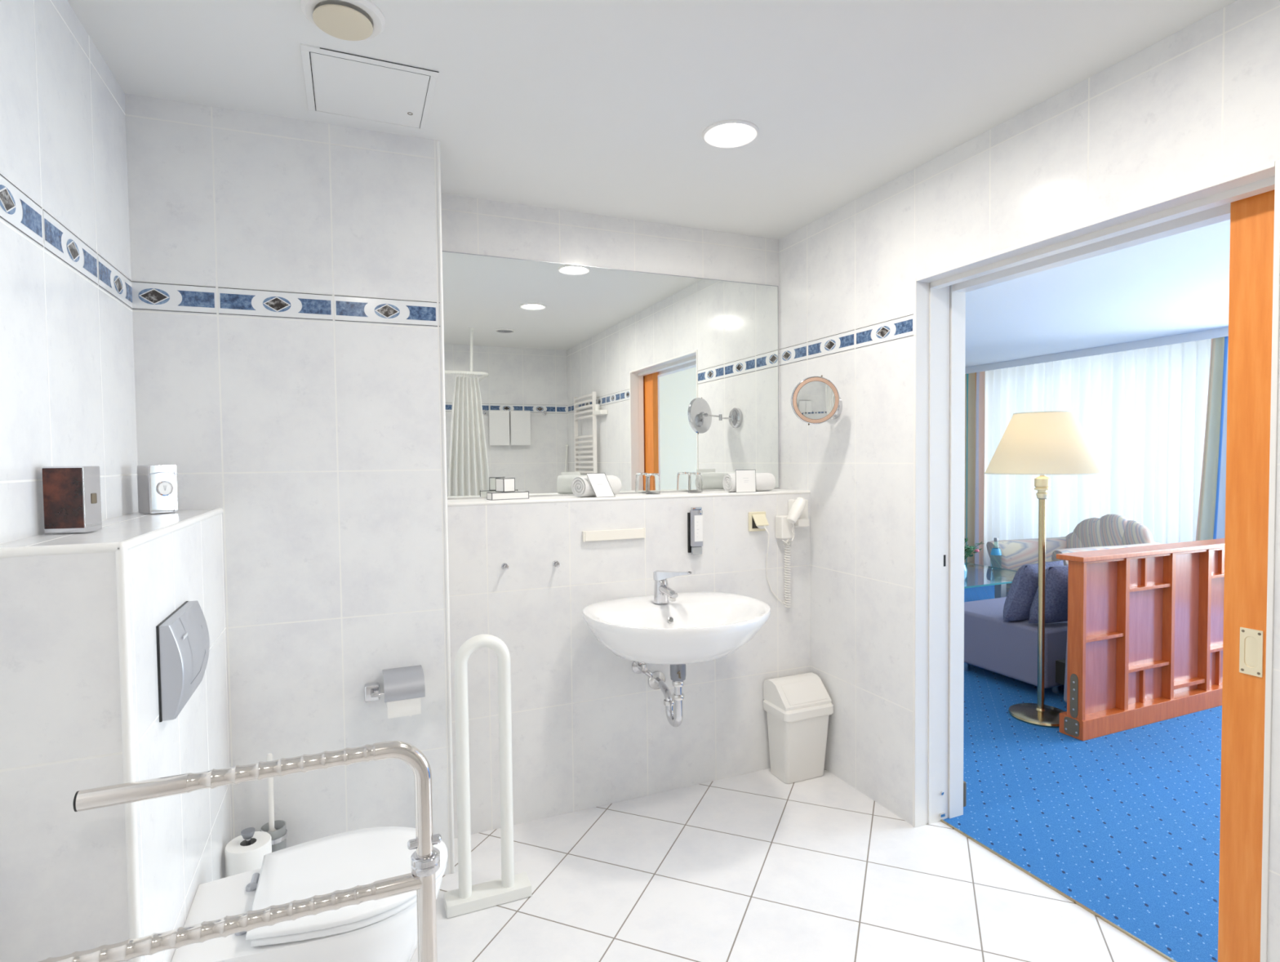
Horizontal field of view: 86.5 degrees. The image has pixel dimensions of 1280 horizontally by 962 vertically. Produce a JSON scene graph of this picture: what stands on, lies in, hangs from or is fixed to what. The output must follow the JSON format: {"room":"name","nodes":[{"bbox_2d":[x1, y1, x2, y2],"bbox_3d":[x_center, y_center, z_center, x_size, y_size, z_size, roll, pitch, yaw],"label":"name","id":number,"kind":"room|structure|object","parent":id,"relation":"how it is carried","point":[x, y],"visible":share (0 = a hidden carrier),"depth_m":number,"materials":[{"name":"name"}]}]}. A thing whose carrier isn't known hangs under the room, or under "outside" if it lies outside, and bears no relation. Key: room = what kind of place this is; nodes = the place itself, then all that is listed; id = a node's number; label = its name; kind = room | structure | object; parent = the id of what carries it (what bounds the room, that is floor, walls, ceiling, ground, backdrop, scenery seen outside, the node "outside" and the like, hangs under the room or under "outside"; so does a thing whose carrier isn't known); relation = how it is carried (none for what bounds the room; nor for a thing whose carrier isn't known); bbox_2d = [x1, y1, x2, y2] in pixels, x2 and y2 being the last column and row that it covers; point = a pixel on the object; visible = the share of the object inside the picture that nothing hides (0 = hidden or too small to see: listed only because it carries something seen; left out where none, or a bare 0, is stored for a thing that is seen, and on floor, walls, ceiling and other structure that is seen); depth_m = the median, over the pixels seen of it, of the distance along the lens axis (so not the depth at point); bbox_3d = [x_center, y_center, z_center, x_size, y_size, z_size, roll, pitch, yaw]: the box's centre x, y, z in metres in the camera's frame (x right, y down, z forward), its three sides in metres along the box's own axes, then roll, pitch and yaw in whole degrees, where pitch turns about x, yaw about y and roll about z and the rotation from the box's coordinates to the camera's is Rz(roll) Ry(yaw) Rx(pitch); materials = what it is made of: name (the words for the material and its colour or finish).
{"room":"hotel bathroom","nodes":[
{"label":"hotel bathroom","id":0,"kind":"room"},
{"bbox_2d":[0,0,138,543],"bbox_3d":[-0.852,0.162,0.489,0.102,2.360,3.216,-1,2,-23],"label":"wall","id":1,"kind":"structure","parent":0,"point":[68,392],"depth_m":1.42,"materials":[{"name":"tile"}]},
{"bbox_2d":[0,508,231,961],"bbox_3d":[-1.131,0.703,1.539,0.219,1.217,0.954,-1,2,-23],"label":"wall","id":2,"kind":"structure","parent":0,"point":[64,873],"depth_m":1.12,"materials":[{"name":"tile"}]},
{"bbox_2d":[41,466,102,533],"bbox_3d":[-1.097,0.035,1.317,0.071,0.128,0.057,-1,2,-11],"label":"dispenser","id":3,"kind":"object","parent":2,"relation":"on","point":[72,496],"visible":1,"depth_m":1.29,"materials":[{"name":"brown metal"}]},
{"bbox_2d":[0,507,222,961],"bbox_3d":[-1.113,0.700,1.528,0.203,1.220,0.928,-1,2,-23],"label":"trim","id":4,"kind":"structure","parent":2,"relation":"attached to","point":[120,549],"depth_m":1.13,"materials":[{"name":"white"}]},
{"bbox_2d":[137,464,177,513],"bbox_3d":[-1.281,0.021,1.809,0.059,0.128,0.070,0,2,25],"label":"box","id":5,"kind":"object","parent":2,"relation":"on","point":[157,484],"visible":1,"depth_m":1.79,"materials":[{"name":"white metal"}]},
{"bbox_2d":[155,600,209,721],"bbox_3d":[-0.947,0.364,1.421,0.044,0.184,0.256,-1,2,-23],"label":"flush plate","id":6,"kind":"object","parent":2,"relation":"attached to","point":[183,639],"visible":1,"depth_m":1.32,"materials":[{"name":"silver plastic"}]},
{"bbox_2d":[171,826,447,961],"bbox_3d":[-0.715,1.057,1.554,0.540,0.328,0.362,-1,2,-23],"label":"toilet","id":7,"kind":"object","parent":2,"relation":"attached to","point":[384,929],"visible":0.76,"depth_m":1.49,"materials":[{"name":"white ceramic"}]},
{"bbox_2d":[260,819,287,852],"bbox_3d":[-1.072,1.065,1.996,0.071,0.122,0.096,-1,2,-23],"label":"cup","id":8,"kind":"object","parent":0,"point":[277,828],"depth_m":1.97,"materials":[{"name":"silver"}]},
{"bbox_2d":[124,93,451,875],"bbox_3d":[-1.098,0.107,2.256,0.825,2.360,0.490,-1,2,-23],"label":"wall pier","id":9,"kind":"object","parent":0,"point":[285,271],"visible":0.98,"depth_m":2.04,"materials":[{"name":"tile"}]},
{"bbox_2d":[260,752,287,852],"bbox_3d":[-1.073,0.958,1.992,0.071,0.336,0.096,-1,2,-23],"label":"toilet brush","id":10,"kind":"object","parent":9,"relation":"attached to","point":[277,828],"visible":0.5,"depth_m":1.97,"materials":[{"name":"white plastic"}]},
{"bbox_2d":[364,664,425,702],"bbox_3d":[-0.755,0.634,2.092,0.170,0.089,0.118,-1,2,-23],"label":"paper holder","id":11,"kind":"object","parent":9,"relation":"attached to","point":[407,682],"visible":1,"depth_m":2.07,"materials":[{"name":"silver metal"}]},
{"bbox_2d":[386,697,421,718],"bbox_3d":[-0.730,0.654,2.098,0.098,0.118,0.098,-1,2,-23],"label":"toilet roll","id":12,"kind":"object","parent":11,"relation":"on","point":[406,707],"visible":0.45,"depth_m":2.05,"materials":[{"name":"white paper"}]},
{"bbox_2d":[435,140,454,872],"bbox_3d":[-0.626,0.104,2.193,0.012,2.358,0.012,-1,2,-23],"label":"trim","id":13,"kind":"object","parent":9,"relation":"attached to","point":[437,142],"visible":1,"depth_m":2.19,"materials":[{"name":"white"}]},
{"bbox_2d":[440,193,779,499],"bbox_3d":[-0.119,0.074,2.935,1.748,2.360,0.100,-1,2,-23],"label":"wall","id":14,"kind":"structure","parent":0,"point":[470,225],"depth_m":2.84,"materials":[{"name":"tile"}]},
{"bbox_2d":[442,250,778,497],"bbox_3d":[-0.074,-0.420,2.882,1.566,0.938,0.006,-1,2,-23],"label":"wall mirror","id":15,"kind":"object","parent":14,"relation":"attached to","point":[556,374],"visible":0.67,"depth_m":2.84,"materials":[{"name":"silver glass"}]},
{"bbox_2d":[447,488,810,837],"bbox_3d":[-0.033,0.657,2.819,1.648,1.199,0.250,-1,2,-23],"label":"wall ledge","id":16,"kind":"object","parent":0,"point":[588,730],"visible":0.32,"depth_m":2.63,"materials":[{"name":"tile"}]},
{"bbox_2d":[501,562,508,569],"bbox_3d":[-0.487,0.310,2.463,0.023,0.023,0.036,-1,2,-23],"label":"robe hook","id":17,"kind":"object","parent":16,"relation":"attached to","point":[504,566],"visible":1,"depth_m":2.45,"materials":[{"name":"silver metal"}]},
{"bbox_2d":[486,490,528,500],"bbox_3d":[-0.506,0.055,2.613,0.151,0.028,0.051,-2,2,-33],"label":"carton","id":18,"kind":"object","parent":16,"relation":"on","point":[492,495],"visible":0.99,"depth_m":2.59,"materials":[{"name":"white cardboard"}]},
{"bbox_2d":[495,477,515,492],"bbox_3d":[-0.518,0.015,2.618,0.053,0.052,0.053,1,3,43],"label":"carton","id":19,"kind":"object","parent":18,"relation":"on","point":[502,484],"visible":1,"depth_m":2.60,"materials":[{"name":"white cardboard"}]},
{"bbox_2d":[552,560,559,566],"bbox_3d":[-0.310,0.310,2.538,0.023,0.023,0.036,-1,2,-23],"label":"robe hook","id":20,"kind":"object","parent":16,"relation":"attached to","point":[555,563],"visible":1,"depth_m":2.55,"materials":[{"name":"silver metal"}]},
{"bbox_2d":[571,475,621,497],"bbox_3d":[-0.174,0.020,2.742,0.090,0.083,0.201,1,3,43],"label":"rolled towel","id":21,"kind":"object","parent":16,"relation":"on","point":[581,486],"visible":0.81,"depth_m":2.68,"materials":[{"name":"white fabric"}]},
{"bbox_2d":[586,472,614,497],"bbox_3d":[-0.154,0.016,2.666,0.115,0.095,0.025,-2,2,-30],"label":"greeting card","id":22,"kind":"object","parent":16,"relation":"on","point":[599,482],"visible":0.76,"depth_m":2.67,"materials":[{"name":"white paper"}]},
{"bbox_2d":[582,527,645,542],"bbox_3d":[-0.098,0.208,2.634,0.257,0.041,0.018,-1,2,-23],"label":"cover plate","id":23,"kind":"object","parent":16,"relation":"attached to","point":[631,533],"visible":1,"depth_m":2.62,"materials":[{"name":"white plastic"}]},
{"bbox_2d":[447,489,810,506],"bbox_3d":[0.021,0.066,2.695,1.578,0.014,0.014,-1,2,-23],"label":"trim ledge","id":24,"kind":"object","parent":16,"relation":"attached to","point":[663,496],"visible":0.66,"depth_m":2.65,"materials":[{"name":"white stone"}]},
{"bbox_2d":[631,660,653,676],"bbox_3d":[0.010,0.692,2.664,0.064,0.143,0.072,-1,2,-23],"label":"angle valve","id":25,"kind":"object","parent":16,"relation":"attached to","point":[637,667],"visible":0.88,"depth_m":2.66,"materials":[{"name":"silver metal"}]},
{"bbox_2d":[645,472,660,493],"bbox_3d":[0.054,0.011,2.884,0.062,0.088,0.062,-1,2,-23],"label":"tumbler","id":26,"kind":"object","parent":16,"relation":"on","point":[652,479],"visible":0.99,"depth_m":2.86,"materials":[{"name":"clear glass"}]},
{"bbox_2d":[582,591,770,665],"bbox_3d":[0.147,0.547,2.451,0.684,0.174,0.562,-1,2,-23],"label":"washbasin","id":27,"kind":"object","parent":16,"relation":"attached to","point":[697,627],"visible":1,"depth_m":2.35,"materials":[{"name":"white ceramic"}]},
{"bbox_2d":[648,664,685,726],"bbox_3d":[0.100,0.760,2.572,0.073,0.257,0.335,-1,2,-12],"label":"trap","id":28,"kind":"object","parent":27,"relation":"attached to","point":[674,716],"visible":0.98,"depth_m":2.43,"materials":[{"name":"grey metal"}]},
{"bbox_2d":[653,569,691,603],"bbox_3d":[0.111,0.395,2.531,0.100,0.123,0.146,-2,2,-38],"label":"mixer tap","id":29,"kind":"object","parent":27,"relation":"on","point":[662,591],"visible":1,"depth_m":2.54,"materials":[{"name":"silver metal"}]},
{"bbox_2d":[687,506,702,554],"bbox_3d":[0.226,0.202,2.759,0.055,0.192,0.040,-1,2,-23],"label":"soap dispenser","id":30,"kind":"object","parent":16,"relation":"attached to","point":[695,517],"visible":1,"depth_m":2.75,"materials":[{"name":"white plastic"}]},
{"bbox_2d":[688,471,702,492],"bbox_3d":[0.240,0.006,2.962,0.062,0.088,0.062,-1,2,-23],"label":"tumbler","id":31,"kind":"object","parent":16,"relation":"on","point":[695,479],"visible":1,"depth_m":2.94,"materials":[{"name":"clear glass"}]},
{"bbox_2d":[735,469,755,492],"bbox_3d":[0.454,0.000,2.920,0.100,0.097,0.004,-1,2,-23],"label":"greeting card","id":32,"kind":"object","parent":16,"relation":"on","point":[745,479],"visible":0.91,"depth_m":2.92,"materials":[{"name":"white paper"}]},
{"bbox_2d":[722,472,775,492],"bbox_3d":[0.479,0.006,2.983,0.221,0.081,0.088,-1,2,-23],"label":"rolled towel","id":33,"kind":"object","parent":16,"relation":"on","point":[764,481],"visible":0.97,"depth_m":2.96,"materials":[{"name":"white fabric"}]},
{"bbox_2d":[748,511,768,531],"bbox_3d":[0.505,0.172,2.870,0.083,0.082,0.050,-1,2,-23],"label":"wall socket","id":34,"kind":"object","parent":16,"relation":"attached to","point":[755,518],"visible":0.96,"depth_m":2.87,"materials":[{"name":"beige plastic"}]},
{"bbox_2d":[756,525,784,604],"bbox_3d":[0.565,0.351,2.893,0.139,0.368,0.056,-1,2,-23],"label":"power cord","id":35,"kind":"object","parent":34,"relation":"attached to","point":[758,526],"visible":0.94,"depth_m":2.89,"materials":[{"name":"white plastic"}]},
{"bbox_2d":[775,497,808,607],"bbox_3d":[0.669,0.308,2.909,0.144,0.480,0.114,-1,2,-23],"label":"hair dryer","id":36,"kind":"object","parent":16,"relation":"attached to","point":[797,516],"visible":1,"depth_m":2.90,"materials":[{"name":"white plastic"}]},
{"bbox_2d":[66,0,1238,367],"bbox_3d":[1.962,-1.210,3.836,7.949,0.100,7.600,-1,2,-23],"label":"ceiling","id":37,"kind":"structure","parent":0,"point":[605,108],"depth_m":1.88,"materials":[{"name":"white paint"}]},
{"bbox_2d":[300,0,385,40],"bbox_3d":[-0.669,-1.043,1.540,0.176,0.025,0.176,-1,2,-23],"label":"valve","id":38,"kind":"object","parent":37,"relation":"attached to","point":[338,21],"visible":1,"depth_m":1.53,"materials":[{"name":"white paint"}]},
{"bbox_2d":[300,43,439,133],"bbox_3d":[-0.741,-1.063,1.870,0.324,0.005,0.352,-1,2,-23],"label":"access hatch","id":39,"kind":"object","parent":37,"relation":"attached to","point":[340,85],"visible":1,"depth_m":1.84,"materials":[{"name":"white paint"}]},
{"bbox_2d":[702,119,759,147],"bbox_3d":[0.283,-1.081,2.128,0.176,0.008,0.176,-1,2,-23],"label":"recessed light","id":40,"kind":"object","parent":37,"relation":"in","point":[726,133],"visible":1,"depth_m":2.12,"materials":[{"name":"white paint"}]},
{"bbox_2d":[964,371,985,568],"bbox_3d":[3.893,-0.144,8.081,0.068,2.330,0.460,-1,2,-23],"label":"drape","id":41,"kind":"object","parent":37,"relation":"hanging from","point":[975,383],"visible":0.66,"depth_m":8.00,"materials":[{"name":"beige fabric"}]},
{"bbox_2d":[964,326,1228,373],"bbox_3d":[5.079,-1.218,5.099,0.015,0.075,7.500,-1,2,-23],"label":"trim","id":42,"kind":"structure","parent":37,"relation":"attached to","point":[1224,331],"depth_m":6.50,"materials":[{"name":"white paint"}]},
{"bbox_2d":[983,338,1211,568],"bbox_3d":[4.407,-0.121,7.045,0.100,2.320,2.950,-1,2,-23],"label":"sheer curtain","id":43,"kind":"object","parent":37,"relation":"hanging from","point":[1142,412],"visible":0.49,"depth_m":6.56,"materials":[{"name":"white fabric"}]},
{"bbox_2d":[1195,336,1228,540],"bbox_3d":[4.886,-0.078,5.733,0.062,2.330,0.440,-1,2,-23],"label":"drape","id":44,"kind":"object","parent":37,"relation":"hanging from","point":[1211,524],"visible":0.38,"depth_m":5.76,"materials":[{"name":"grey fabric"}]},
{"bbox_2d":[670,664,685,680],"bbox_3d":[0.136,0.672,2.435,0.057,0.072,0.057,-1,2,-23],"label":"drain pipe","id":45,"kind":"object","parent":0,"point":[674,668],"depth_m":2.41,"materials":[{"name":"grey metal"}]},
{"bbox_2d":[410,768,1170,961],"bbox_3d":[0.242,1.337,1.208,2.622,0.060,3.627,-1,2,-23],"label":"floor","id":46,"kind":"structure","parent":0,"point":[755,866],"depth_m":2.11,"materials":[{"name":"tile"}]},
{"bbox_2d":[37,740,441,961],"bbox_3d":[-0.668,0.894,1.138,0.711,0.848,0.109,-1,2,-23],"label":"grab rail","id":47,"kind":"object","parent":46,"relation":"on","point":[425,860],"visible":1,"depth_m":1.16,"materials":[{"name":"silver metal"}]},
{"bbox_2d":[240,826,255,845],"bbox_3d":[-1.079,1.130,1.883,0.110,0.336,0.110,-1,2,-23],"label":"stand","id":48,"kind":"object","parent":46,"relation":"on","point":[246,833],"visible":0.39,"depth_m":1.87,"materials":[{"name":"silver metal"}]},
{"bbox_2d":[224,831,271,876],"bbox_3d":[-1.080,1.047,1.881,0.112,0.103,0.112,-1,2,-23],"label":"toilet roll","id":49,"kind":"object","parent":48,"relation":"on","point":[240,857],"visible":0.52,"depth_m":1.84,"materials":[{"name":"white paper"}]},
{"bbox_2d":[443,634,531,917],"bbox_3d":[-0.471,0.875,2.077,0.255,0.821,0.078,-1,2,-23],"label":"grab bar","id":50,"kind":"object","parent":46,"relation":"on","point":[468,898],"visible":1,"depth_m":2.06,"materials":[{"name":"white"}]},
{"bbox_2d":[763,671,833,782],"bbox_3d":[0.671,1.044,2.891,0.248,0.405,0.182,-1,2,-23],"label":"waste bin","id":51,"kind":"object","parent":46,"relation":"on","point":[798,708],"visible":1,"depth_m":2.83,"materials":[{"name":"white plastic"}]},
{"bbox_2d":[940,818,1177,961],"bbox_3d":[1.308,1.269,2.050,0.007,0.016,1.016,-1,2,-23],"label":"trim","id":52,"kind":"structure","parent":46,"relation":"on","point":[1035,877],"depth_m":2.07,"materials":[{"name":"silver metal"}]},
{"bbox_2d":[778,0,1279,961],"bbox_3d":[1.423,0.098,1.672,0.213,2.360,4.027,-1,2,-23],"label":"wall","id":53,"kind":"structure","parent":0,"point":[1199,105],"depth_m":2.48,"materials":[{"name":"tile"}]},
{"bbox_2d":[791,374,842,425],"bbox_3d":[0.740,-0.320,2.733,0.151,0.195,0.281,1,3,44],"label":"makeup mirror","id":54,"kind":"object","parent":53,"relation":"attached to","point":[815,400],"visible":1,"depth_m":2.67,"materials":[{"name":"silver metal"}]},
{"bbox_2d":[912,160,1279,961],"bbox_3d":[1.297,0.259,2.017,0.245,2.018,1.126,-1,2,-23],"label":"door frame","id":55,"kind":"structure","parent":53,"relation":"in","point":[939,785],"depth_m":2.45,"materials":[{"name":"white paint"}]},
{"bbox_2d":[1217,189,1275,961],"bbox_3d":[1.656,0.299,1.195,0.045,1.967,1.056,-1,2,-23],"label":"door","id":56,"kind":"structure","parent":55,"relation":"attached to","point":[1251,218],"depth_m":1.63,"materials":[{"name":"brown wood"}]},
{"bbox_2d":[942,565,1222,961],"bbox_3d":[3.196,1.197,4.425,5.327,0.064,7.600,-1,2,-23],"label":"floor","id":57,"kind":"structure","parent":0,"point":[1126,824],"depth_m":2.59,"materials":[{"name":"blue carpet"}]},
{"bbox_2d":[964,561,1017,598],"bbox_3d":[2.392,0.925,5.219,1.020,0.446,0.898,-1,2,-23],"label":"coffee table","id":58,"kind":"object","parent":57,"relation":"on","point":[1000,583],"visible":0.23,"depth_m":5.04,"materials":[{"name":"clear glass"}]},
{"bbox_2d":[964,537,984,579],"bbox_3d":[2.315,0.562,4.894,0.251,0.301,0.275,-1,2,-23],"label":"flower vase","id":59,"kind":"object","parent":58,"relation":"on","point":[968,549],"visible":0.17,"depth_m":4.88,"materials":[{"name":"blue glass"}]},
{"bbox_2d":[990,537,1001,568],"bbox_3d":[2.781,0.566,5.318,0.080,0.248,0.080,-1,2,-23],"label":"water bottle","id":60,"kind":"object","parent":58,"relation":"on","point":[994,551],"visible":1,"depth_m":5.30,"materials":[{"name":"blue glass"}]},
{"bbox_2d":[964,596,1067,702],"bbox_3d":[2.849,0.850,4.213,1.615,0.650,1.022,-1,2,-23],"label":"sofa","id":61,"kind":"object","parent":57,"relation":"on","point":[1006,648],"visible":0.2,"depth_m":3.90,"materials":[{"name":"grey fabric"}]},
{"bbox_2d":[1003,560,1063,622],"bbox_3d":[2.268,0.633,3.925,0.366,0.342,0.208,-2,2,-30],"label":"cushion","id":62,"kind":"object","parent":61,"relation":"on","point":[1024,586],"visible":0.54,"depth_m":3.83,"materials":[{"name":"blue fabric"}]},
{"bbox_2d":[1028,564,1068,622],"bbox_3d":[2.362,0.625,3.780,0.366,0.338,0.215,-1,2,-16],"label":"cushion","id":63,"kind":"object","parent":61,"relation":"on","point":[1056,576],"visible":0.52,"depth_m":3.70,"materials":[{"name":"blue fabric"}]},
{"bbox_2d":[984,410,1105,727],"bbox_3d":[2.046,0.431,3.467,0.527,1.554,0.527,-1,2,-23],"label":"floor lamp","id":64,"kind":"object","parent":57,"relation":"on","point":[1047,442],"visible":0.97,"depth_m":3.34,"materials":[{"name":"beige fabric"}]},
{"bbox_2d":[1034,475,1050,499],"bbox_3d":[2.042,0.033,3.454,0.072,0.120,0.072,-1,2,-23],"label":"socket","id":65,"kind":"object","parent":64,"relation":"attached to","point":[1042,482],"depth_m":3.43,"materials":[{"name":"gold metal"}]},
{"bbox_2d":[986,514,1160,595],"bbox_3d":[3.486,0.701,5.470,0.958,0.852,0.874,-1,2,-10],"label":"armchair","id":66,"kind":"object","parent":57,"relation":"on","point":[1107,531],"visible":0.31,"depth_m":5.64,"materials":[{"name":"fabric"}]},
{"bbox_2d":[1056,537,1225,740],"bbox_3d":[2.970,0.760,3.617,2.052,0.866,0.134,-1,2,-23],"label":"divider","id":67,"kind":"object","parent":57,"relation":"on","point":[1145,623],"visible":0.81,"depth_m":3.41,"materials":[{"name":"brown wood"}]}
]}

